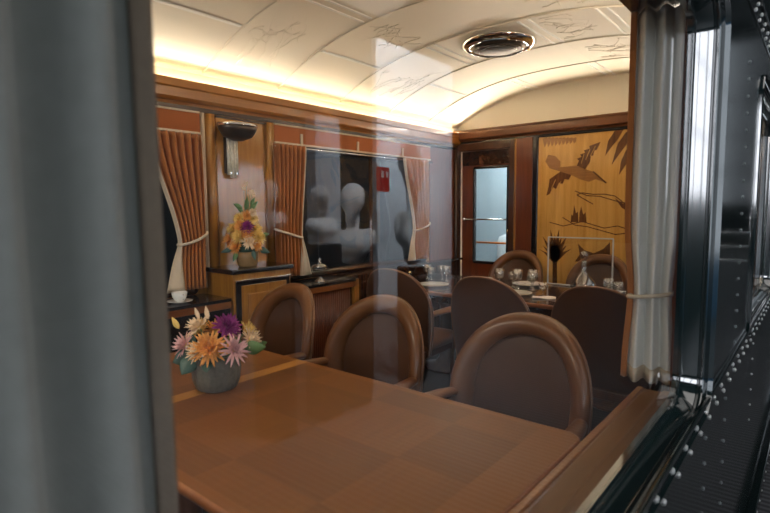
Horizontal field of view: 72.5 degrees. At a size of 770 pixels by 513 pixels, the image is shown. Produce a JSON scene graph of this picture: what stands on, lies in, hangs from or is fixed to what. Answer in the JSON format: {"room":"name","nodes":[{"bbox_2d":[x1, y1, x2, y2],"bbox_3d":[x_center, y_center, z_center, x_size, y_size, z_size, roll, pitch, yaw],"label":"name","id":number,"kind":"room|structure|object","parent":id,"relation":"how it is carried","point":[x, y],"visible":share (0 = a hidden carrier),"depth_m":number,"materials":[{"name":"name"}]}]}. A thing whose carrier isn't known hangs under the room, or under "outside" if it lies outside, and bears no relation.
{"room":"train museum","nodes":[
{"label":"train museum","id":0,"kind":"room"},
{"bbox_2d":[161,143,426,287],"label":"window","id":1,"kind":"structure","parent":0,"point":[336,196],"depth_m":10.23,"materials":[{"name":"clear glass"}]},
{"bbox_2d":[167,115,428,298],"bbox_3d":[-1.217,-0.034,3.474,0.100,2.270,6.170,4,7,40],"label":"wall","id":2,"kind":"structure","parent":0,"point":[204,290],"depth_m":3.46,"materials":[{"name":"brown wood"}]},
{"bbox_2d":[157,105,200,134],"bbox_3d":[-1.649,-0.792,2.778,0.030,0.143,1.465,4,7,40],"label":"pelmet","id":3,"kind":"object","parent":2,"relation":"attached to","point":[170,119],"visible":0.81,"depth_m":3.22,"materials":[{"name":"orange fabric"}]},
{"bbox_2d":[158,130,208,293],"bbox_3d":[-1.250,-0.267,3.205,0.085,0.972,0.385,4,7,40],"label":"curtain","id":4,"kind":"object","parent":3,"relation":"hanging from","point":[180,153],"visible":0.92,"depth_m":3.23,"materials":[{"name":"orange fabric"}]},
{"bbox_2d":[167,132,198,297],"bbox_3d":[-1.696,-0.225,2.862,0.102,1.040,1.390,4,7,40],"label":"window","id":5,"kind":"structure","parent":2,"relation":"in","point":[189,292],"depth_m":3.36,"materials":[{"name":"brown wood"}]},
{"bbox_2d":[199,112,209,286],"bbox_3d":[-1.176,-0.361,3.421,0.036,1.130,0.036,4,7,40],"label":"trim","id":6,"kind":"structure","parent":2,"relation":"attached to","point":[202,126],"depth_m":3.40,"materials":[{"name":"brown wood"}]},
{"bbox_2d":[204,113,219,266],"bbox_3d":[-1.144,-0.362,3.460,0.080,1.125,0.080,4,7,40],"label":"trim","id":7,"kind":"structure","parent":2,"relation":"attached to","point":[209,119],"depth_m":3.42,"materials":[{"name":"brown wood"}]},
{"bbox_2d":[216,121,257,177],"bbox_3d":[-0.969,-0.695,3.464,0.212,0.345,0.282,4,7,40],"label":"wall lamp","id":8,"kind":"object","parent":2,"relation":"attached to","point":[232,132],"visible":1,"depth_m":3.45,"materials":[{"name":"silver metal"}]},
{"bbox_2d":[215,118,265,265],"bbox_3d":[-0.991,-0.421,3.627,0.012,1.010,0.380,4,7,40],"label":"wall panel","id":9,"kind":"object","parent":2,"relation":"attached to","point":[250,151],"depth_m":3.60,"materials":[{"name":"brown wood"}]},
{"bbox_2d":[215,115,265,124],"bbox_3d":[-0.976,-0.932,3.596,0.020,0.012,0.420,4,7,40],"label":"trim","id":10,"kind":"structure","parent":2,"relation":"attached to","point":[216,116],"depth_m":3.57,"materials":[{"name":"brown wood"}]},
{"bbox_2d":[262,124,267,260],"bbox_3d":[-0.869,-0.397,3.789,0.024,1.130,0.024,4,7,40],"label":"trim","id":11,"kind":"structure","parent":2,"relation":"attached to","point":[262,124],"depth_m":3.77,"materials":[{"name":"brown wood"}]},
{"bbox_2d":[264,122,275,261],"bbox_3d":[-0.837,-0.398,3.827,0.080,1.125,0.080,4,7,40],"label":"trim","id":12,"kind":"structure","parent":2,"relation":"attached to","point":[269,127],"depth_m":3.79,"materials":[{"name":"brown wood"}]},
{"bbox_2d":[155,66,457,131],"bbox_3d":[-1.163,-1.115,3.324,0.060,0.106,6.170,4,7,40],"label":"light strip","id":13,"kind":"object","parent":2,"relation":"attached to","point":[158,70],"depth_m":3.87,"materials":[{"name":"white plastic"}]},
{"bbox_2d":[155,74,459,149],"bbox_3d":[-1.159,-1.018,3.330,0.068,0.145,6.170,4,7,40],"label":"trim","id":14,"kind":"structure","parent":2,"relation":"attached to","point":[173,90],"depth_m":3.82,"materials":[{"name":"brown wood"}]},
{"bbox_2d":[274,123,430,160],"bbox_3d":[-0.176,-0.965,4.542,0.030,0.143,1.965,4,7,40],"label":"pelmet","id":15,"kind":"object","parent":2,"relation":"attached to","point":[283,134],"visible":0.93,"depth_m":4.35,"materials":[{"name":"orange fabric"}]},
{"bbox_2d":[275,145,432,163],"bbox_3d":[-0.157,-0.868,4.520,0.014,0.014,1.990,4,7,40],"label":"curtain rod","id":16,"kind":"object","parent":15,"relation":"attached to","point":[275,145],"visible":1,"depth_m":4.38,"materials":[{"name":"silver metal"}]},
{"bbox_2d":[273,143,311,275],"bbox_3d":[-0.678,-0.334,3.891,0.085,0.972,0.347,4,7,40],"label":"curtain","id":17,"kind":"object","parent":16,"relation":"hanging from","point":[289,160],"visible":0.94,"depth_m":3.87,"materials":[{"name":"orange fabric"}]},
{"bbox_2d":[403,158,430,260],"bbox_3d":[0.320,-0.452,5.087,0.084,0.972,0.440,4,7,40],"label":"curtain","id":18,"kind":"object","parent":16,"relation":"hanging from","point":[416,170],"visible":1,"depth_m":5.10,"materials":[{"name":"orange fabric"}]},
{"bbox_2d":[337,257,462,275],"bbox_3d":[0.223,0.089,5.067,0.100,0.023,1.850,4,7,40],"label":"window ledge","id":19,"kind":"object","parent":2,"relation":"attached to","point":[362,272],"visible":0.76,"depth_m":4.98,"materials":[{"name":"brown wood"}]},
{"bbox_2d":[351,261,454,329],"bbox_3d":[0.200,0.509,5.128,0.030,0.825,1.850,4,7,40],"label":"trim","id":20,"kind":"structure","parent":2,"relation":"attached to","point":[434,268],"depth_m":5.37,"materials":[{"name":"brown wood"}]},
{"bbox_2d":[370,69,448,95],"bbox_3d":[0.166,-1.427,4.299,0.587,0.175,0.444,-3,6,-29],"label":"trim","id":21,"kind":"structure","parent":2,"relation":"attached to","point":[416,82],"depth_m":4.33,"materials":[{"name":"beige paint"}]},
{"bbox_2d":[429,147,454,260],"bbox_3d":[0.616,-0.122,5.594,0.010,2.030,0.490,4,7,40],"label":"panel","id":22,"kind":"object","parent":2,"relation":"attached to","point":[442,170],"depth_m":5.53,"materials":[{"name":"red wood"}]},
{"bbox_2d":[454,150,456,274],"bbox_3d":[0.772,-0.137,5.742,0.027,2.030,0.028,4,7,40],"label":"trim","id":23,"kind":"structure","parent":2,"relation":"attached to","point":[455,204],"depth_m":5.71,"materials":[{"name":"brown wood"}]},
{"bbox_2d":[151,0,630,128],"bbox_3d":[-0.104,-1.228,2.442,2.900,0.400,6.190,4,7,40],"label":"ceiling","id":24,"kind":"structure","parent":0,"point":[185,41],"depth_m":3.47,"materials":[{"name":"white paint"}]},
{"bbox_2d":[152,0,241,26],"bbox_3d":[-1.015,-1.305,2.796,0.022,0.014,0.580,4,7,40],"label":"trim","id":25,"kind":"structure","parent":24,"relation":"attached to","point":[158,1],"depth_m":2.80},
{"bbox_2d":[202,0,279,72],"bbox_3d":[-0.086,-1.242,2.432,2.787,0.307,0.017,4,7,40],"label":"trim","id":26,"kind":"structure","parent":24,"relation":"attached to","point":[275,1],"depth_m":3.07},
{"bbox_2d":[236,15,306,66],"bbox_3d":[-0.687,-1.319,3.228,0.572,0.184,0.348,4,7,40],"label":"decoration","id":27,"kind":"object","parent":24,"relation":"attached to","point":[268,32],"depth_m":3.23,"materials":[{"name":"beige paint"}]},
{"bbox_2d":[305,0,363,22],"bbox_3d":[-0.310,-1.413,2.994,0.018,0.011,0.560,4,7,40],"label":"trim","id":28,"kind":"structure","parent":24,"relation":"attached to","point":[310,1],"depth_m":3.02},
{"bbox_2d":[324,0,371,18],"bbox_3d":[-0.261,-1.416,2.952,0.018,0.011,0.560,4,7,40],"label":"trim","id":29,"kind":"structure","parent":24,"relation":"attached to","point":[329,1],"depth_m":3.01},
{"bbox_2d":[321,50,379,68],"bbox_3d":[-0.232,-1.397,3.734,0.022,0.014,0.590,4,7,40],"label":"trim","id":30,"kind":"structure","parent":24,"relation":"attached to","point":[322,51],"depth_m":3.71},
{"bbox_2d":[278,0,427,88],"bbox_3d":[0.297,-1.287,2.891,2.787,0.307,0.017,4,7,40],"label":"trim","id":31,"kind":"structure","parent":24,"relation":"attached to","point":[421,1],"depth_m":3.32,"materials":[{"name":"white paint"}]},
{"bbox_2d":[362,24,420,48],"bbox_3d":[0.049,-1.453,3.485,0.312,0.048,0.501,4,7,40],"label":"trim","id":32,"kind":"structure","parent":24,"relation":"attached to","point":[386,34],"depth_m":3.44,"materials":[{"name":"beige paint"}]},
{"bbox_2d":[426,47,469,64],"bbox_3d":[0.485,-1.506,3.947,0.018,0.011,0.590,4,7,40],"label":"trim","id":33,"kind":"structure","parent":24,"relation":"attached to","point":[429,48],"depth_m":3.91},
{"bbox_2d":[429,84,466,95],"bbox_3d":[0.573,-1.492,4.698,0.022,0.014,0.590,4,7,40],"label":"trim","id":34,"kind":"structure","parent":24,"relation":"attached to","point":[429,84],"depth_m":4.68,"materials":[{"name":"white paint"}]},
{"bbox_2d":[434,44,477,62],"bbox_3d":[0.535,-1.510,3.905,0.018,0.011,0.590,4,7,40],"label":"trim","id":35,"kind":"structure","parent":24,"relation":"attached to","point":[441,47],"depth_m":3.88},
{"bbox_2d":[339,5,624,101],"bbox_3d":[0.700,-1.334,3.373,2.787,0.307,0.017,4,7,40],"label":"trim","id":36,"kind":"structure","parent":24,"relation":"attached to","point":[346,95],"depth_m":3.41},
{"bbox_2d":[461,30,536,58],"bbox_3d":[0.801,-1.480,3.719,0.524,0.072,0.524,4,7,40],"label":"ceiling light","id":37,"kind":"object","parent":24,"relation":"attached to","point":[505,43],"visible":1,"depth_m":3.60,"materials":[{"name":"silver metal"}]},
{"bbox_2d":[389,34,629,112],"bbox_3d":[1.103,-1.382,3.856,2.787,0.307,0.017,4,7,40],"label":"trim","id":38,"kind":"structure","parent":24,"relation":"attached to","point":[627,34],"depth_m":4.08,"materials":[{"name":"beige paint"}]},
{"bbox_2d":[428,57,629,120],"bbox_3d":[1.505,-1.429,4.338,2.787,0.307,0.017,4,7,40],"label":"trim","id":39,"kind":"structure","parent":24,"relation":"attached to","point":[619,57],"depth_m":4.54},
{"bbox_2d":[516,21,554,43],"bbox_3d":[1.016,-1.494,3.506,0.018,0.010,0.590,4,7,40],"label":"trim","id":40,"kind":"structure","parent":24,"relation":"attached to","point":[519,22],"depth_m":3.48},
{"bbox_2d":[526,19,563,41],"bbox_3d":[1.066,-1.489,3.464,0.018,0.010,0.590,4,7,40],"label":"trim","id":41,"kind":"structure","parent":24,"relation":"attached to","point":[529,20],"depth_m":3.43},
{"bbox_2d":[525,0,594,6],"bbox_3d":[0.896,-1.399,2.791,0.451,0.058,0.512,4,7,40],"label":"trim","id":42,"kind":"structure","parent":24,"relation":"attached to","point":[527,0],"depth_m":2.92,"materials":[{"name":"beige paint"}]},
{"bbox_2d":[539,13,592,38],"bbox_3d":[1.195,-1.470,3.357,0.285,0.028,0.517,4,7,40],"label":"trim","id":43,"kind":"structure","parent":24,"relation":"attached to","point":[584,29],"depth_m":3.35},
{"bbox_2d":[588,38,629,57],"bbox_3d":[1.676,-1.500,3.777,0.407,0.049,0.516,4,7,40],"label":"trim","id":44,"kind":"structure","parent":24,"relation":"attached to","point":[618,38],"depth_m":3.81,"materials":[{"name":"beige paint"}]},
{"bbox_2d":[594,8,626,34],"bbox_3d":[1.385,-1.432,3.203,0.018,0.012,0.590,4,7,40],"label":"trim","id":45,"kind":"structure","parent":24,"relation":"attached to","point":[596,9],"depth_m":3.17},
{"bbox_2d":[607,7,630,29],"bbox_3d":[1.435,-1.418,3.163,0.018,0.012,0.590,4,7,40],"label":"trim","id":46,"kind":"structure","parent":24,"relation":"attached to","point":[608,8],"depth_m":3.09,"materials":[{"name":"beige paint"}]},
{"bbox_2d":[203,349,669,512],"bbox_3d":[0.405,1.150,3.301,2.940,0.080,7.800,4,7,40],"label":"floor","id":47,"kind":"structure","parent":0,"point":[432,380],"depth_m":4.21,"materials":[{"name":"carpet"}]},
{"bbox_2d":[167,293,231,352],"bbox_3d":[-1.546,0.726,2.806,0.315,0.843,1.512,4,7,40],"label":"sideboard","id":48,"kind":"object","parent":47,"relation":"on","point":[216,305],"visible":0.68,"depth_m":3.08,"materials":[{"name":"black paint"}]},
{"bbox_2d":[167,298,192,303],"bbox_3d":[-1.209,0.266,3.092,0.148,0.015,0.148,4,7,40],"label":"saucer","id":49,"kind":"object","parent":48,"relation":"on","point":[186,299],"visible":0.81,"depth_m":3.09,"materials":[{"name":"white ceramic"}]},
{"bbox_2d":[171,291,186,301],"bbox_3d":[-1.209,0.238,3.090,0.089,0.058,0.089,-1,5,-5],"label":"coffee cup","id":50,"kind":"object","parent":49,"relation":"on","point":[178,296],"visible":0.98,"depth_m":3.06,"materials":[{"name":"white ceramic"}]},
{"bbox_2d":[206,261,293,335],"bbox_3d":[-0.900,0.565,3.569,0.323,1.015,0.494,4,7,40],"label":"base cabinet","id":51,"kind":"object","parent":47,"relation":"on","point":[246,286],"visible":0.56,"depth_m":3.37,"materials":[{"name":"brown wood"}]},
{"bbox_2d":[221,181,269,266],"bbox_3d":[-0.918,-0.212,3.431,0.267,0.557,0.226,3,7,36],"label":"flower arrangement","id":52,"kind":"object","parent":51,"relation":"on","point":[242,231],"visible":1,"depth_m":3.41,"materials":[{"name":"multicoloured plant"}]},
{"bbox_2d":[190,283,314,359],"bbox_3d":[-0.685,0.667,2.790,0.631,0.996,0.600,5,7,44],"label":"dining chair","id":53,"kind":"object","parent":47,"relation":"on","point":[284,318],"visible":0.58,"depth_m":2.94,"materials":[{"name":"brown leather"}]},
{"bbox_2d":[290,275,358,365],"bbox_3d":[-0.518,0.606,4.037,0.315,0.843,0.692,4,7,40],"label":"sideboard","id":54,"kind":"object","parent":47,"relation":"on","point":[333,296],"visible":0.28,"depth_m":3.94,"materials":[{"name":"brown wood"}]},
{"bbox_2d":[311,262,327,280],"bbox_3d":[-0.491,0.099,3.946,0.130,0.182,0.130,4,7,40],"label":"dish","id":55,"kind":"object","parent":54,"relation":"on","point":[313,268],"visible":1,"depth_m":3.95,"materials":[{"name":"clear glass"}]},
{"bbox_2d":[303,294,423,391],"bbox_3d":[-0.153,0.704,2.349,0.631,0.996,0.600,3,7,37],"label":"dining chair","id":56,"kind":"object","parent":47,"relation":"on","point":[378,337],"visible":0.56,"depth_m":2.51,"materials":[{"name":"brown leather"}]},
{"bbox_2d":[170,341,580,512],"bbox_3d":[-0.385,0.875,1.767,1.780,0.759,0.880,4,7,40],"label":"dining table","id":57,"kind":"object","parent":47,"relation":"on","point":[293,435],"visible":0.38,"depth_m":1.44,"materials":[{"name":"brown wood"}]},
{"bbox_2d":[171,306,266,392],"bbox_3d":[-0.607,0.332,1.909,0.290,0.299,0.303,-5,7,-40],"label":"flower arrangement","id":58,"kind":"object","parent":57,"relation":"on","point":[214,366],"visible":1,"depth_m":1.85,"materials":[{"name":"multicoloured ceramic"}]},
{"bbox_2d":[366,268,454,389],"bbox_3d":[0.191,0.556,3.934,0.631,0.996,0.600,3,7,37],"label":"dining chair","id":59,"kind":"object","parent":47,"relation":"on","point":[388,281],"visible":0.38,"depth_m":3.66,"materials":[{"name":"brown leather"}]},
{"bbox_2d":[451,276,529,355],"bbox_3d":[0.763,0.595,3.460,0.631,0.996,0.600,4,7,40],"label":"dining chair","id":60,"kind":"object","parent":47,"relation":"on","point":[475,300],"visible":0.46,"depth_m":3.22,"materials":[{"name":"brown leather"}]},
{"bbox_2d":[497,234,505,258],"bbox_3d":[1.500,0.251,6.702,0.340,1.069,0.381,4,7,40],"label":"seat","id":61,"kind":"object","parent":47,"relation":"on","point":[501,248],"visible":0.13,"depth_m":6.81,"materials":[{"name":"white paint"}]},
{"bbox_2d":[425,312,592,440],"bbox_3d":[0.403,0.741,1.902,0.631,0.996,0.600,4,7,40],"label":"dining chair","id":62,"kind":"object","parent":47,"relation":"on","point":[529,366],"visible":0.56,"depth_m":2.04,"materials":[{"name":"brown leather"}]},
{"bbox_2d":[488,250,542,281],"bbox_3d":[1.156,0.454,4.968,0.631,0.996,0.600,4,7,40],"label":"dining chair","id":63,"kind":"object","parent":47,"relation":"on","point":[517,260],"visible":0.34,"depth_m":5.12,"materials":[{"name":"brown leather"}]},
{"bbox_2d":[412,273,626,412],"bbox_3d":[1.096,0.644,4.165,2.450,0.759,0.980,4,7,40],"label":"dining table","id":64,"kind":"object","parent":47,"relation":"on","point":[441,295],"visible":0.28,"depth_m":4.22,"materials":[{"name":"brown wood"}]},
{"bbox_2d":[420,281,448,286],"bbox_3d":[0.405,0.237,4.388,0.266,0.020,0.266,4,7,40],"label":"plate","id":65,"kind":"object","parent":64,"relation":"on","point":[430,283],"visible":0.8,"depth_m":4.42,"materials":[{"name":"white ceramic"}]},
{"bbox_2d":[514,289,532,295],"bbox_3d":[0.966,0.275,3.923,0.266,0.020,0.266,4,7,40],"label":"plate","id":66,"kind":"object","parent":64,"relation":"on","point":[521,292],"visible":0.38,"depth_m":3.95,"materials":[{"name":"white ceramic"}]},
{"bbox_2d":[512,281,543,286],"bbox_3d":[1.194,0.231,4.382,0.266,0.020,0.266,4,7,40],"label":"plate","id":67,"kind":"object","parent":64,"relation":"on","point":[520,283],"visible":0.94,"depth_m":4.41,"materials":[{"name":"white ceramic"}]},
{"bbox_2d":[532,296,555,299],"bbox_3d":[1.138,0.294,3.755,0.161,0.012,0.091,1,6,20],"label":"napkin","id":68,"kind":"object","parent":64,"relation":"on","point":[540,297],"visible":1,"depth_m":3.73,"materials":[{"name":"white fabric"}]},
{"bbox_2d":[547,236,613,288],"bbox_3d":[1.578,0.046,4.265,0.530,0.405,0.100,4,7,40],"label":"acrylic stand","id":69,"kind":"object","parent":64,"relation":"on","point":[549,237],"visible":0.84,"depth_m":4.27,"materials":[{"name":"clear plastic"}]},
{"bbox_2d":[569,251,595,288],"bbox_3d":[1.506,0.115,3.980,0.198,0.322,0.198,4,7,40],"label":"decanter","id":70,"kind":"object","parent":64,"relation":"on","point":[582,251],"visible":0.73,"depth_m":3.99,"materials":[{"name":"clear glass"}]},
{"bbox_2d":[565,254,627,289],"bbox_3d":[1.756,0.495,4.471,0.631,0.996,0.600,4,7,40],"label":"dining chair","id":71,"kind":"object","parent":47,"relation":"on","point":[598,266],"visible":0.34,"depth_m":4.63,"materials":[{"name":"brown leather"}]},
{"bbox_2d":[551,286,668,402],"bbox_3d":[1.286,0.631,3.027,0.631,0.996,0.600,4,7,40],"label":"dining chair","id":72,"kind":"object","parent":47,"relation":"on","point":[595,315],"visible":0.42,"depth_m":2.80,"materials":[{"name":"brown leather"}]},
{"bbox_2d":[476,168,506,261],"bbox_3d":[2.005,-0.459,6.585,2.150,2.500,0.087,4,7,40],"label":"wall","id":73,"kind":"structure","parent":0,"point":[491,194],"depth_m":7.06,"materials":[{"name":"blue paint"}]},
{"bbox_2d":[476,241,505,243],"bbox_3d":[1.542,-0.150,6.209,1.150,0.024,0.024,4,7,40],"label":"grab rail","id":74,"kind":"object","parent":73,"relation":"attached to","point":[476,241],"visible":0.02,"depth_m":6.40,"materials":[{"name":"orange paint"}]},
{"bbox_2d":[458,74,628,275],"bbox_3d":[1.895,-0.345,4.915,2.820,2.580,0.060,4,7,40],"label":"wall","id":75,"kind":"structure","parent":0,"point":[608,94],"depth_m":4.96,"materials":[{"name":"beige paint"}]},
{"bbox_2d":[456,145,460,275],"bbox_3d":[0.797,-0.170,5.777,0.050,2.090,0.050,4,7,40],"label":"trim","id":76,"kind":"structure","parent":75,"relation":"attached to","point":[457,147],"depth_m":5.72,"materials":[{"name":"brown wood"}]},
{"bbox_2d":[459,140,508,151],"bbox_3d":[1.039,-1.155,5.486,0.590,0.080,0.040,4,7,40],"label":"trim","id":77,"kind":"structure","parent":75,"relation":"attached to","point":[500,144],"depth_m":5.46,"materials":[{"name":"brown wood"}]},
{"bbox_2d":[462,148,508,276],"bbox_3d":[1.071,-0.127,5.610,0.590,1.990,0.102,4,7,40],"label":"door","id":78,"kind":"structure","parent":75,"relation":"in","point":[498,158],"depth_m":5.68,"materials":[{"name":"red wood"}]},
{"bbox_2d":[508,139,514,251],"bbox_3d":[1.291,-0.136,5.368,0.055,2.090,0.050,4,7,40],"label":"trim","id":79,"kind":"structure","parent":75,"relation":"attached to","point":[511,141],"depth_m":5.30,"materials":[{"name":"brown wood"}]},
{"bbox_2d":[513,138,516,250],"bbox_3d":[1.322,-0.137,5.347,0.020,2.095,0.042,4,7,40],"label":"trim","id":80,"kind":"structure","parent":75,"relation":"attached to","point":[515,148],"depth_m":5.28,"materials":[{"name":"brown wood"}]},
{"bbox_2d":[508,80,533,89],"bbox_3d":[1.268,-1.598,4.885,0.018,0.011,0.520,4,7,40],"label":"trim","id":81,"kind":"structure","parent":75,"relation":"attached to","point":[508,80],"depth_m":4.87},
{"bbox_2d":[515,137,532,251],"bbox_3d":[1.390,-0.133,5.296,0.190,2.095,0.035,4,7,40],"label":"trim","id":82,"kind":"structure","parent":75,"relation":"attached to","point":[524,153],"depth_m":5.23,"materials":[{"name":"red wood"}]},
{"bbox_2d":[515,78,539,87],"bbox_3d":[1.318,-1.602,4.843,0.018,0.011,0.520,4,7,40],"label":"trim","id":83,"kind":"structure","parent":75,"relation":"attached to","point":[515,78],"depth_m":4.81,"materials":[{"name":"white paint"}]},
{"bbox_2d":[531,137,535,253],"bbox_3d":[1.484,-0.127,5.221,0.050,2.095,0.030,4,7,40],"label":"trim","id":84,"kind":"structure","parent":75,"relation":"attached to","point":[534,138],"depth_m":5.17,"materials":[{"name":"black paint"}]},
{"bbox_2d":[454,111,627,143],"bbox_3d":[1.812,-1.216,4.805,2.740,0.115,0.085,4,7,40],"label":"trim","id":85,"kind":"structure","parent":75,"relation":"attached to","point":[619,119],"depth_m":4.99,"materials":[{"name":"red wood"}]},
{"bbox_2d":[459,73,628,126],"bbox_3d":[1.863,-1.471,4.767,2.787,0.307,0.017,4,7,40],"label":"trim","id":86,"kind":"structure","parent":75,"relation":"attached to","point":[621,73],"depth_m":5.04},
{"bbox_2d":[534,126,627,283],"bbox_3d":[2.049,-0.391,4.712,1.470,1.505,0.024,4,7,40],"label":"panel","id":87,"kind":"object","parent":75,"relation":"attached to","point":[580,178],"visible":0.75,"depth_m":4.89,"materials":[{"name":"brown wood"}]},
{"bbox_2d":[586,63,606,75],"bbox_3d":[1.798,-1.586,4.444,0.018,0.010,0.520,4,7,40],"label":"trim","id":88,"kind":"structure","parent":75,"relation":"attached to","point":[592,66],"depth_m":4.43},
{"bbox_2d":[594,62,614,73],"bbox_3d":[1.848,-1.581,4.402,0.018,0.010,0.520,4,7,40],"label":"trim","id":89,"kind":"structure","parent":75,"relation":"attached to","point":[599,64],"depth_m":4.37,"materials":[{"name":"beige paint"}]},
{"bbox_2d":[669,0,686,391],"bbox_3d":[0.940,0.119,1.689,0.028,2.260,6.170,4,7,40],"label":"panelling","id":90,"kind":"object","parent":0,"point":[685,42],"depth_m":1.68,"materials":[{"name":"red wood"}]},
{"bbox_2d":[508,386,668,512],"bbox_3d":[0.035,0.587,0.737,0.133,0.031,2.885,4,7,40],"label":"window ledge","id":91,"kind":"object","parent":90,"relation":"attached to","point":[569,483],"visible":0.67,"depth_m":1.34,"materials":[{"name":"brown wood"}]},
{"bbox_2d":[626,0,769,512],"bbox_3d":[1.812,-0.081,2.594,0.135,3.320,8.700,4,7,40],"label":"train car exterior","id":92,"kind":"structure","parent":0,"point":[718,475],"depth_m":1.98,"materials":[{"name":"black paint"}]},
{"bbox_2d":[619,0,679,13],"bbox_3d":[-0.084,-0.806,0.533,0.171,0.212,3.230,4,7,40],"label":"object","id":93,"kind":"structure","parent":92,"relation":"attached to","point":[632,6],"depth_m":1.69,"materials":[{"name":"brown wood"}]},
{"bbox_2d":[0,0,178,512],"bbox_3d":[-0.303,-0.041,0.347,0.096,1.270,0.411,2,6,24],"label":"curtain","id":94,"kind":"object","parent":93,"relation":"hanging from","point":[87,415],"visible":1,"depth_m":0.45,"materials":[{"name":"grey fabric"}]},
{"bbox_2d":[620,4,685,384],"bbox_3d":[0.910,-0.191,1.769,0.186,1.250,0.099,2,6,24],"label":"curtain","id":95,"kind":"object","parent":93,"relation":"hanging from","point":[657,38],"visible":0.86,"depth_m":1.77,"materials":[{"name":"white fabric"}]},
{"bbox_2d":[575,0,730,512],"bbox_3d":[0.235,-0.057,0.736,0.108,1.265,2.375,4,7,40],"label":"window","id":96,"kind":"structure","parent":92,"relation":"in","point":[616,491],"depth_m":1.60,"materials":[{"name":"silver paint"}]},
{"bbox_2d":[637,293,769,512],"bbox_3d":[1.829,0.351,2.622,0.012,0.016,8.700,4,7,40],"label":"trim","id":97,"kind":"structure","parent":92,"relation":"attached to","point":[654,490],"depth_m":1.38,"materials":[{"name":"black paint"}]},
{"bbox_2d":[646,298,769,512],"bbox_3d":[1.827,0.398,2.629,0.008,0.080,8.700,4,7,40],"label":"trim","id":98,"kind":"structure","parent":92,"relation":"attached to","point":[719,393],"depth_m":1.61,"materials":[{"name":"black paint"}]},
{"bbox_2d":[745,416,769,512],"bbox_3d":[1.852,1.544,2.720,0.052,0.120,8.700,4,7,40],"label":"trim","id":99,"kind":"structure","parent":92,"relation":"attached to","point":[753,504],"depth_m":3.40,"materials":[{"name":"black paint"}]},
{"bbox_2d":[747,74,769,334],"bbox_3d":[2.329,-0.303,3.245,0.108,1.265,1.950,4,7,40],"label":"window","id":100,"kind":"structure","parent":92,"relation":"in","point":[759,285],"depth_m":3.55,"materials":[{"name":"green paint"}]},
{"bbox_2d":[748,0,769,58],"bbox_3d":[1.816,-1.036,2.497,0.008,0.090,8.700,4,7,40],"label":"trim","id":101,"kind":"structure","parent":92,"relation":"attached to","point":[753,4],"depth_m":2.24,"materials":[{"name":"green paint"}]},
{"bbox_2d":[759,0,769,32],"bbox_3d":[1.820,-1.091,2.488,0.016,0.020,8.700,4,7,40],"label":"trim","id":102,"kind":"structure","parent":92,"relation":"attached to","point":[763,6],"depth_m":2.29,"materials":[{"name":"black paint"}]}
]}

